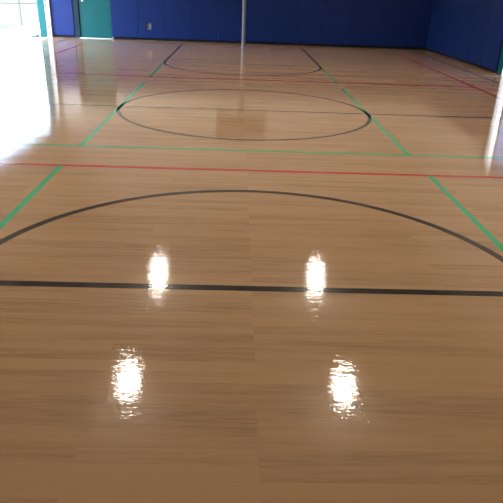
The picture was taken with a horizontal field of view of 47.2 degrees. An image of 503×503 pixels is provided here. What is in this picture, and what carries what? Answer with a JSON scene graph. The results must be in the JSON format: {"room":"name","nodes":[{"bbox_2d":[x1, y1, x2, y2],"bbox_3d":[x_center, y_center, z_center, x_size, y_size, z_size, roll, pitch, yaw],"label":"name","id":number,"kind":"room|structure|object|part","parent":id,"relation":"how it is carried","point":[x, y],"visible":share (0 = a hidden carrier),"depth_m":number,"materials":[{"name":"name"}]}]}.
{"room":"indoor gymnasium","nodes":[
{"label":"indoor gymnasium","id":0,"kind":"room"},
{"bbox_2d":[45,1,52,36],"bbox_3d":[-6.072,-4.289,5.562,0.335,6.187,24.908,1,25,-2],"label":"wall","id":1,"kind":"structure","parent":0,"point":[49,1],"depth_m":17.80,"materials":[{"name":"beige paint"}]},
{"bbox_2d":[0,0,51,50],"bbox_3d":[-6.311,-6.703,15.031,0.350,2.652,5.364,1,25,-2],"label":"door","id":2,"kind":"structure","parent":1,"relation":"in","point":[42,5],"depth_m":17.66,"materials":[{"name":"clear glass"},{"name":"teal paint"},{"name":"dark metal"}]},
{"bbox_3d":[-6.357,-5.540,15.565,0.335,0.090,5.364,1,25,-2],"label":"sill","id":3,"kind":"part","parent":2,"relation":"part of","materials":[{"name":"concrete"}]},
{"bbox_3d":[-6.430,-7.860,17.429,0.207,2.560,0.037,1,25,-2],"label":"post","id":4,"kind":"part","parent":2,"relation":"part of","materials":[{"name":"teal metal"}]},
{"bbox_2d":[0,37,502,502],"bbox_3d":[-0.072,-1.376,7.026,11.887,0.092,24.908,1,25,-2],"label":"floor","id":5,"kind":"structure","parent":0,"point":[230,273],"depth_m":3.59,"materials":[{"name":"brown wood"}]},
{"bbox_2d":[241,0,245,47],"bbox_3d":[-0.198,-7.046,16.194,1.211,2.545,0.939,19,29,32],"label":"pole","id":6,"kind":"object","parent":5,"relation":"on","point":[244,1],"visible":1,"depth_m":16.70,"materials":[{"name":"silver metal"}]},
{"bbox_3d":[-0.275,-9.391,17.145,12.405,6.187,0.183,1,25,-2],"label":"wall","id":7,"kind":"structure","parent":0,"visible":0},
{"bbox_2d":[49,0,74,34],"bbox_3d":[-5.867,-7.532,17.758,0.680,1.594,0.052,1,25,-2],"label":"pad","id":8,"kind":"object","parent":7,"relation":"attached to","point":[62,18],"visible":1,"depth_m":17.85,"materials":[{"name":"blue plastic"}]},
{"bbox_2d":[72,0,112,38],"bbox_3d":[-4.935,-7.698,17.729,1.167,2.118,0.274,1,25,-2],"label":"door","id":9,"kind":"structure","parent":7,"relation":"in","point":[92,18],"depth_m":17.96,"materials":[{"name":"teal paint"}]},
{"bbox_2d":[110,0,138,37],"bbox_3d":[-3.937,-7.486,17.818,0.829,1.594,0.052,1,25,-2],"label":"pad","id":10,"kind":"object","parent":7,"relation":"attached to","point":[124,13],"visible":1,"depth_m":17.90,"materials":[{"name":"blue plastic"}]},
{"bbox_2d":[137,0,164,38],"bbox_3d":[-3.106,-7.466,17.845,0.829,1.594,0.052,1,25,-2],"label":"pad","id":11,"kind":"object","parent":7,"relation":"attached to","point":[149,11],"visible":1,"depth_m":17.91,"materials":[{"name":"blue plastic"}]},
{"bbox_2d":[146,23,150,29],"bbox_3d":[-3.224,-7.065,18.044,0.165,0.189,0.020,1,25,-2],"label":"wall outlet","id":12,"kind":"object","parent":11,"relation":"attached to","point":[148,25],"visible":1,"depth_m":18.04,"materials":[{"name":"grey"}]},
{"bbox_2d":[165,0,191,39],"bbox_3d":[-2.275,-7.446,17.871,0.829,1.594,0.052,1,25,-2],"label":"pad","id":13,"kind":"object","parent":7,"relation":"attached to","point":[178,13],"visible":1,"depth_m":17.94,"materials":[{"name":"blue plastic"}]},
{"bbox_2d":[192,0,218,39],"bbox_3d":[-1.444,-7.426,17.897,0.829,1.594,0.052,1,25,-2],"label":"pad","id":14,"kind":"object","parent":7,"relation":"attached to","point":[204,12],"visible":1,"depth_m":17.96,"materials":[{"name":"blue plastic"}]},
{"bbox_2d":[218,0,242,40],"bbox_3d":[-0.614,-7.406,17.923,0.829,1.594,0.052,1,25,-2],"label":"pad","id":15,"kind":"object","parent":7,"relation":"attached to","point":[230,11],"visible":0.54,"depth_m":17.98,"materials":[{"name":"blue plastic"}]},
{"bbox_2d":[53,35,426,49],"bbox_3d":[-0.299,-6.665,18.289,11.887,0.098,0.018,1,25,-2],"label":"baseboard","id":16,"kind":"structure","parent":7,"relation":"attached to","point":[71,36],"depth_m":18.30,"materials":[{"name":"black rubber"}]},
{"bbox_2d":[245,0,271,41],"bbox_3d":[0.217,-7.386,17.949,0.829,1.594,0.052,1,25,-2],"label":"pad","id":17,"kind":"object","parent":7,"relation":"attached to","point":[258,12],"visible":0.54,"depth_m":18.00,"materials":[{"name":"blue plastic"}]},
{"bbox_2d":[271,0,298,42],"bbox_3d":[1.048,-7.367,17.975,0.829,1.594,0.052,1,25,-2],"label":"pad","id":18,"kind":"object","parent":7,"relation":"attached to","point":[284,23],"visible":1,"depth_m":18.02,"materials":[{"name":"blue plastic"}]},
{"bbox_2d":[297,0,325,43],"bbox_3d":[1.878,-7.347,18.001,0.829,1.594,0.052,1,25,-2],"label":"pad","id":19,"kind":"object","parent":7,"relation":"attached to","point":[311,15],"visible":1,"depth_m":18.04,"materials":[{"name":"blue plastic"}]},
{"bbox_2d":[323,0,352,44],"bbox_3d":[2.709,-7.327,18.027,0.829,1.594,0.052,1,25,-2],"label":"pad","id":20,"kind":"object","parent":7,"relation":"attached to","point":[338,13],"visible":1,"depth_m":18.06,"materials":[{"name":"blue plastic"}]},
{"bbox_2d":[349,0,379,45],"bbox_3d":[3.540,-7.307,18.053,0.829,1.594,0.052,1,25,-2],"label":"pad","id":21,"kind":"object","parent":7,"relation":"attached to","point":[364,16],"visible":1,"depth_m":18.08,"materials":[{"name":"blue plastic"}]},
{"bbox_2d":[374,0,405,46],"bbox_3d":[4.370,-7.287,18.079,0.829,1.594,0.052,1,25,-2],"label":"pad","id":22,"kind":"object","parent":7,"relation":"attached to","point":[391,13],"visible":1,"depth_m":18.10,"materials":[{"name":"blue plastic"}]},
{"bbox_3d":[6.065,-3.999,5.943,0.183,6.187,24.908,1,25,-2],"label":"wall","id":23,"kind":"structure","parent":0,"visible":0},
{"bbox_2d":[426,0,441,50],"bbox_3d":[5.651,-7.074,17.721,0.052,1.594,0.926,1,25,-2],"label":"pad","id":24,"kind":"object","parent":23,"relation":"attached to","point":[437,4],"visible":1,"depth_m":17.72,"materials":[{"name":"blue plastic"}]},
{"bbox_2d":[426,48,497,73],"bbox_3d":[5.682,-5.358,15.945,0.018,0.098,5.554,1,25,-2],"label":"baseboard","id":25,"kind":"structure","parent":23,"relation":"attached to","point":[445,55],"depth_m":15.35,"materials":[{"name":"black rubber"}]},
{"bbox_2d":[481,0,502,70],"bbox_3d":[5.737,-5.133,13.507,0.052,1.594,0.926,1,25,-2],"label":"pad","id":26,"kind":"object","parent":23,"relation":"attached to","point":[493,45],"visible":1,"depth_m":13.52,"materials":[{"name":"blue plastic"}]},
{"bbox_2d":[497,46,502,75],"bbox_3d":[5.882,-4.646,12.064,0.207,2.240,2.070,1,25,-2],"label":"door","id":27,"kind":"structure","parent":23,"relation":"in","point":[500,66],"depth_m":13.21,"materials":[{"name":"teal paint"}]},
{"label":"outside","id":28,"kind":"structure","parent":0,"visible":0},
{"bbox_2d":[0,0,38,29],"bbox_3d":[-29.050,-11.617,26.937,40.386,0.116,91.440,1,25,-2],"label":"lawn","id":29,"kind":"structure","parent":28,"point":[32,7],"depth_m":29.03,"materials":[{"name":"white"}]},
{"bbox_2d":[0,0,38,27],"bbox_3d":[-10.341,-8.561,19.519,9.326,1.838,0.062,-11,28,-27],"label":"fence","id":30,"kind":"object","parent":29,"relation":"on","point":[18,3],"visible":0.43,"depth_m":20.71,"materials":[{"name":"grey metal"}]},
{"bbox_3d":[-10.344,-8.489,19.552,9.266,0.044,0.044,-11,28,-27],"label":"rail","id":31,"kind":"part","parent":30,"relation":"part of","materials":[{"name":"grey metal"}]},
{"bbox_3d":[-8.321,-8.967,20.577,0.060,1.829,0.060,-11,28,-27],"label":"post","id":32,"kind":"part","parent":30,"relation":"part of","materials":[{"name":"grey metal"}]},
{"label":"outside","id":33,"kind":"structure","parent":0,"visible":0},
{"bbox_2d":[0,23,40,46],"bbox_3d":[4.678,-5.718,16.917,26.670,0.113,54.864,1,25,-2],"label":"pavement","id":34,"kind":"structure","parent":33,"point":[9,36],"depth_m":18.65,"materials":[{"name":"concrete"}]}
]}

